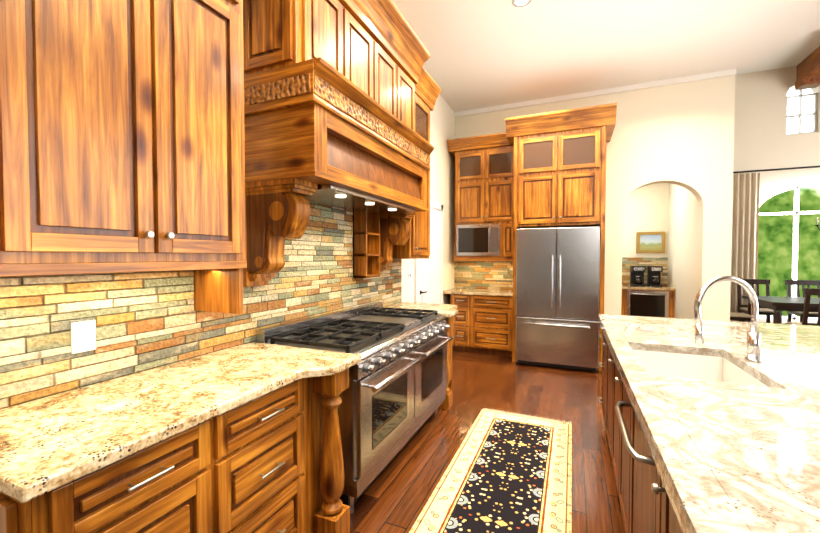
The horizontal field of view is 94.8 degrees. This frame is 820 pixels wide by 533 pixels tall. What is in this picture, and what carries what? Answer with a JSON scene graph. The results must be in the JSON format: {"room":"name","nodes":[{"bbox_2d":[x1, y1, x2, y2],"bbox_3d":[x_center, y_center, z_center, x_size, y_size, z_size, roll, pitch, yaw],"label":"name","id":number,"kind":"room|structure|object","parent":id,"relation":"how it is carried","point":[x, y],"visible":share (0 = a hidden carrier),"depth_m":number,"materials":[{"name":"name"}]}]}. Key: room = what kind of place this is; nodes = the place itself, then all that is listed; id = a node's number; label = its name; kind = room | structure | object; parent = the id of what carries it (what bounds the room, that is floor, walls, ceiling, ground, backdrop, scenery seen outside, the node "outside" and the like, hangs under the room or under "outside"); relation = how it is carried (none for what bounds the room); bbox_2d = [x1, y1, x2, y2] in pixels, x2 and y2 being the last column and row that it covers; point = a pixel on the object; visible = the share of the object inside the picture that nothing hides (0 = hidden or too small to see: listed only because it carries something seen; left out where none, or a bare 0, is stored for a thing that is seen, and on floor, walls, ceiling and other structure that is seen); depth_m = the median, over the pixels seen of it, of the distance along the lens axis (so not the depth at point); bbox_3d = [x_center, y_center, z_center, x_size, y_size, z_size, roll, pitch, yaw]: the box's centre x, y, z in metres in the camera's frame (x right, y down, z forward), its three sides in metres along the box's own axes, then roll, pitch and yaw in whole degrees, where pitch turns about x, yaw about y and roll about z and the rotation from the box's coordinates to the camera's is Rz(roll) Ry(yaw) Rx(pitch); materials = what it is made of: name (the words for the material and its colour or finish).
{"room":"kitchen","nodes":[
{"label":"kitchen","id":0,"kind":"room"},
{"bbox_2d":[0,94,454,409],"bbox_3d":[-1.288,-0.504,1.693,0.164,3.790,10.350,1,2,23],"label":"wall","id":1,"kind":"structure","parent":0,"point":[145,321],"depth_m":1.81,"materials":[{"name":"multicoloured stone"}]},
{"bbox_2d":[0,0,15,276],"bbox_3d":[-1.503,-0.897,0.374,0.496,1.895,1.375,1,2,23],"label":"upper cabinet","id":2,"kind":"object","parent":1,"relation":"attached to","point":[7,245],"depth_m":1.03,"materials":[{"name":"brown wood"}]},
{"bbox_2d":[71,320,95,353],"bbox_3d":[-1.291,0.277,1.492,0.006,0.120,0.080,1,2,23],"label":"switch plate","id":3,"kind":"object","parent":1,"relation":"attached to","point":[83,336],"depth_m":1.49,"materials":[{"name":"white plastic"}]},
{"bbox_2d":[8,0,246,271],"bbox_3d":[-1.073,-0.945,1.435,0.446,1.855,1.055,1,2,23],"label":"upper cabinet","id":4,"kind":"object","parent":1,"relation":"attached to","point":[122,142],"depth_m":1.31,"materials":[{"name":"brown wood"}]},
{"bbox_2d":[243,0,433,286],"bbox_3d":[-0.406,-0.913,2.794,0.600,2.050,1.812,1,2,23],"label":"range hood","id":5,"kind":"object","parent":1,"relation":"attached to","point":[329,102],"visible":0.94,"depth_m":2.22,"materials":[{"name":"brown wood"}]},
{"bbox_2d":[408,270,410,280],"bbox_3d":[-0.001,0.108,4.515,0.012,0.120,0.080,1,2,23],"label":"switch plate","id":6,"kind":"object","parent":1,"relation":"attached to","point":[409,272],"depth_m":4.50,"materials":[{"name":"white plastic"}]},
{"bbox_2d":[393,67,440,258],"bbox_3d":[0.010,-1.011,3.953,0.447,1.855,0.630,1,2,23],"label":"upper cabinet","id":7,"kind":"object","parent":1,"relation":"attached to","point":[427,93],"visible":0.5,"depth_m":3.85,"materials":[{"name":"brown wood"}]},
{"bbox_2d":[414,200,442,303],"bbox_3d":[0.290,0.202,5.122,0.069,2.200,1.040,1,2,23],"label":"door","id":8,"kind":"structure","parent":1,"relation":"attached to","point":[428,280],"depth_m":5.20,"materials":[{"name":"white wood"}]},
{"bbox_2d":[350,351,625,532],"bbox_3d":[3.574,1.449,1.422,9.350,0.100,13.600,1,2,23],"label":"floor","id":9,"kind":"structure","parent":0,"point":[396,495],"depth_m":2.96,"materials":[{"name":"brown wood"}]},
{"bbox_2d":[0,378,311,532],"bbox_3d":[-0.982,0.958,1.463,0.632,0.880,1.022,1,2,23],"label":"base cabinet","id":10,"kind":"object","parent":9,"relation":"on","point":[272,462],"depth_m":1.31,"materials":[{"name":"brown wood"}]},
{"bbox_2d":[312,374,339,532],"bbox_3d":[-0.742,0.942,2.064,0.596,0.880,0.272,1,2,23],"label":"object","id":11,"kind":"object","parent":9,"relation":"on","point":[325,389],"depth_m":1.88,"materials":[{"name":"brown wood"}]},
{"bbox_2d":[255,302,453,513],"bbox_3d":[-0.266,0.866,2.863,0.806,0.990,1.552,1,2,23],"label":"range","id":12,"kind":"object","parent":9,"relation":"on","point":[393,396],"visible":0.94,"depth_m":2.42,"materials":[{"name":"silver metal"}]},
{"bbox_2d":[438,317,447,407],"bbox_3d":[0.010,0.897,3.787,0.616,0.880,0.337,1,2,23],"label":"base cabinet","id":13,"kind":"object","parent":9,"relation":"on","point":[447,317],"depth_m":3.56,"materials":[{"name":"brown wood"}]},
{"bbox_2d":[448,316,452,395],"bbox_3d":[0.114,0.891,4.029,0.616,0.880,0.320,1,2,23],"label":"cabinet leg","id":14,"kind":"object","parent":9,"relation":"on","point":[450,319],"depth_m":3.62,"materials":[{"name":"brown wood"}]},
{"bbox_2d":[0,302,457,502],"bbox_3d":[-0.426,0.469,2.549,0.758,0.040,3.485,1,2,23],"label":"countertop","id":15,"kind":"structure","parent":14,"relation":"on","point":[50,443],"depth_m":1.29,"materials":[{"name":"beige stone"}]},
{"bbox_2d":[450,295,470,352],"bbox_3d":[0.863,0.842,5.882,0.315,0.880,0.617,1,2,23],"label":"base cabinet","id":16,"kind":"object","parent":9,"relation":"on","point":[461,329],"depth_m":5.59,"materials":[{"name":"brown wood"}]},
{"bbox_2d":[409,408,571,532],"bbox_3d":[0.541,1.371,2.241,0.770,0.012,2.580,1,2,23],"label":"rug","id":17,"kind":"object","parent":9,"relation":"on","point":[506,472],"visible":1,"depth_m":2.38,"materials":[{"name":"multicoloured fabric"}]},
{"bbox_2d":[471,295,516,358],"bbox_3d":[1.295,0.847,5.696,0.625,0.880,0.617,1,2,23],"label":"base cabinet","id":18,"kind":"object","parent":9,"relation":"on","point":[493,317],"depth_m":5.41,"materials":[{"name":"brown wood"}]},
{"bbox_2d":[443,288,515,294],"bbox_3d":[1.094,0.385,5.752,1.047,0.040,0.624,1,2,23],"label":"countertop","id":19,"kind":"structure","parent":18,"relation":"on","point":[454,291],"depth_m":5.58,"materials":[{"name":"beige stone"}]},
{"bbox_2d":[516,227,599,371],"bbox_3d":[2.006,0.401,5.141,0.980,1.800,0.938,1,2,23],"label":"refrigerator","id":20,"kind":"object","parent":9,"relation":"on","point":[557,290],"visible":0.98,"depth_m":4.76,"materials":[{"name":"silver metal"}]},
{"bbox_2d":[621,284,674,317],"bbox_3d":[3.892,0.801,6.702,1.240,0.920,0.617,1,2,23],"label":"pantry cabinet","id":21,"kind":"object","parent":9,"relation":"on","point":[649,301],"visible":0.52,"depth_m":6.35,"materials":[{"name":"brown wood"}]},
{"bbox_2d":[630,266,645,285],"bbox_3d":[4.047,0.164,6.704,0.200,0.350,0.263,1,2,23],"label":"coffee maker","id":22,"kind":"object","parent":21,"relation":"on","point":[637,276],"depth_m":6.63,"materials":[{"name":"black plastic"}]},
{"bbox_2d":[647,266,662,286],"bbox_3d":[4.286,0.167,6.602,0.180,0.350,0.263,1,2,23],"label":"coffee maker","id":23,"kind":"object","parent":21,"relation":"on","point":[654,272],"depth_m":6.53,"materials":[{"name":"black plastic"}]},
{"bbox_2d":[598,322,765,532],"bbox_3d":[1.504,0.973,0.863,1.762,0.880,4.760,1,2,23],"label":"kitchen island","id":24,"kind":"object","parent":9,"relation":"on","point":[646,502],"depth_m":1.83,"materials":[{"name":"brown wood"}]},
{"bbox_2d":[598,314,819,532],"bbox_3d":[0.992,0.505,1.071,0.555,0.044,4.760,1,2,23],"label":"island countertop","id":25,"kind":"structure","parent":24,"relation":"on","point":[734,457],"depth_m":1.05,"materials":[{"name":"beige stone"}]},
{"bbox_2d":[694,275,762,361],"bbox_3d":[1.558,0.252,1.857,0.308,0.418,0.200,1,2,23],"label":"faucet","id":26,"kind":"object","parent":25,"relation":"on","point":[753,352],"visible":1,"depth_m":1.83,"materials":[{"name":"silver metal"}]},
{"bbox_2d":[730,312,750,321],"bbox_3d":[5.243,0.764,6.185,0.540,1.020,0.480,1,2,23],"label":"dining chair","id":27,"kind":"object","parent":9,"relation":"on","point":[743,317],"visible":0.1,"depth_m":5.99,"materials":[{"name":"beige fabric"}]},
{"bbox_2d":[736,279,782,322],"bbox_3d":[6.223,0.750,6.743,0.480,1.020,0.540,1,2,23],"label":"dining chair","id":28,"kind":"object","parent":9,"relation":"on","point":[767,312],"visible":0.54,"depth_m":6.87,"materials":[{"name":"brown wood"}]},
{"bbox_2d":[742,295,819,323],"bbox_3d":[6.511,0.906,5.644,2.100,0.765,1.100,1,2,23],"label":"dining table","id":29,"kind":"object","parent":9,"relation":"on","point":[778,305],"visible":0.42,"depth_m":5.61,"materials":[{"name":"brown wood"}]},
{"bbox_2d":[785,288,819,325],"bbox_3d":[5.520,0.792,5.109,0.480,1.020,0.540,1,2,23],"label":"dining chair","id":30,"kind":"object","parent":9,"relation":"on","point":[808,292],"visible":0.38,"depth_m":4.97,"materials":[{"name":"brown wood"}]},
{"bbox_2d":[785,280,819,321],"bbox_3d":[6.866,0.757,6.467,0.480,1.020,0.540,1,2,23],"label":"dining chair","id":31,"kind":"object","parent":9,"relation":"on","point":[803,283],"visible":0.44,"depth_m":6.66,"materials":[{"name":"brown wood"}]},
{"bbox_2d":[454,68,735,320],"bbox_3d":[2.382,-0.607,5.622,3.800,3.790,0.230,1,2,23],"label":"wall","id":32,"kind":"structure","parent":0,"point":[678,131],"depth_m":5.07,"materials":[{"name":"beige paint"}]},
{"bbox_2d":[447,133,516,262],"bbox_3d":[1.133,-1.006,5.783,1.030,1.840,0.497,1,2,23],"label":"upper cabinet","id":33,"kind":"object","parent":32,"relation":"attached to","point":[480,233],"depth_m":5.65,"materials":[{"name":"brown wood"}]},
{"bbox_2d":[503,103,616,230],"bbox_3d":[2.039,-1.255,5.174,1.308,1.430,0.888,1,2,23],"label":"cabinet","id":34,"kind":"object","parent":32,"relation":"attached to","point":[545,170],"depth_m":4.87,"materials":[{"name":"brown wood"}]},
{"bbox_2d":[393,0,819,111],"bbox_3d":[2.713,-2.433,-0.079,8.875,0.160,10.350,1,2,23],"label":"ceiling","id":35,"kind":"structure","parent":0,"point":[486,53],"depth_m":4.11,"materials":[{"name":"white paint"}]},
{"bbox_2d":[512,0,531,6],"bbox_3d":[1.023,-2.437,3.453,0.180,0.015,0.180,1,2,23],"label":"recessed light","id":36,"kind":"object","parent":35,"relation":"in","point":[518,3],"visible":0.94,"depth_m":3.48,"materials":[{"name":"white plastic"}]},
{"bbox_2d":[622,183,698,318],"bbox_3d":[3.971,-1.215,6.708,1.750,4.950,3.050,1,2,23],"label":"wall","id":37,"kind":"structure","parent":0,"point":[671,211],"depth_m":6.60,"materials":[{"name":"beige paint"}]},
{"bbox_2d":[636,232,664,252],"bbox_3d":[4.330,-0.432,6.792,0.440,0.380,0.046,1,2,23],"label":"picture frame","id":38,"kind":"object","parent":37,"relation":"attached to","point":[650,242],"visible":0.98,"depth_m":6.79,"materials":[{"name":"brown wood"}]},
{"bbox_2d":[733,66,819,323],"bbox_3d":[7.966,-1.217,6.759,5.550,4.950,0.200,1,2,23],"label":"wall","id":39,"kind":"structure","parent":0,"point":[762,140],"depth_m":7.12,"materials":[{"name":"beige paint"}]},
{"bbox_2d":[733,166,819,172],"bbox_3d":[7.469,-1.802,6.788,3.220,0.060,0.109,1,2,23],"label":"curtain rod","id":40,"kind":"object","parent":39,"relation":"attached to","point":[776,169],"depth_m":7.02,"materials":[{"name":"black wood"}]},
{"bbox_2d":[730,173,759,321],"bbox_3d":[6.370,-0.275,7.274,0.530,3.000,0.061,1,2,23],"label":"curtain","id":41,"kind":"object","parent":40,"relation":"hanging from","point":[745,229],"visible":0.44,"depth_m":7.21,"materials":[{"name":"brown fabric"}]},
{"bbox_2d":[758,90,819,320],"bbox_3d":[7.526,-1.196,6.938,1.900,4.400,0.060,1,2,23],"label":"window frames","id":42,"kind":"structure","parent":39,"relation":"in","point":[796,213],"depth_m":7.05,"materials":[{"name":"white wood"}]},
{"bbox_2d":[736,28,819,74],"bbox_3d":[3.574,-3.624,1.290,9.350,0.150,13.600,1,2,23],"label":"ceiling","id":43,"kind":"structure","parent":0,"point":[797,52],"depth_m":6.59,"materials":[{"name":"white paint"}]},
{"bbox_2d":[795,46,819,90],"bbox_3d":[5.532,-3.299,0.347,2.340,0.449,13.400,1,2,23],"label":"ceiling beam","id":44,"kind":"structure","parent":43,"relation":"attached to","point":[808,73],"depth_m":6.68,"materials":[{"name":"brown wood"}]},
{"label":"outside","id":45,"kind":"structure","parent":0,"visible":0},
{"bbox_2d":[757,87,819,317],"bbox_3d":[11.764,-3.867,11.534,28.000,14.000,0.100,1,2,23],"label":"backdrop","id":46,"kind":"structure","parent":45,"point":[775,241],"depth_m":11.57,"materials":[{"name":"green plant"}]}
]}

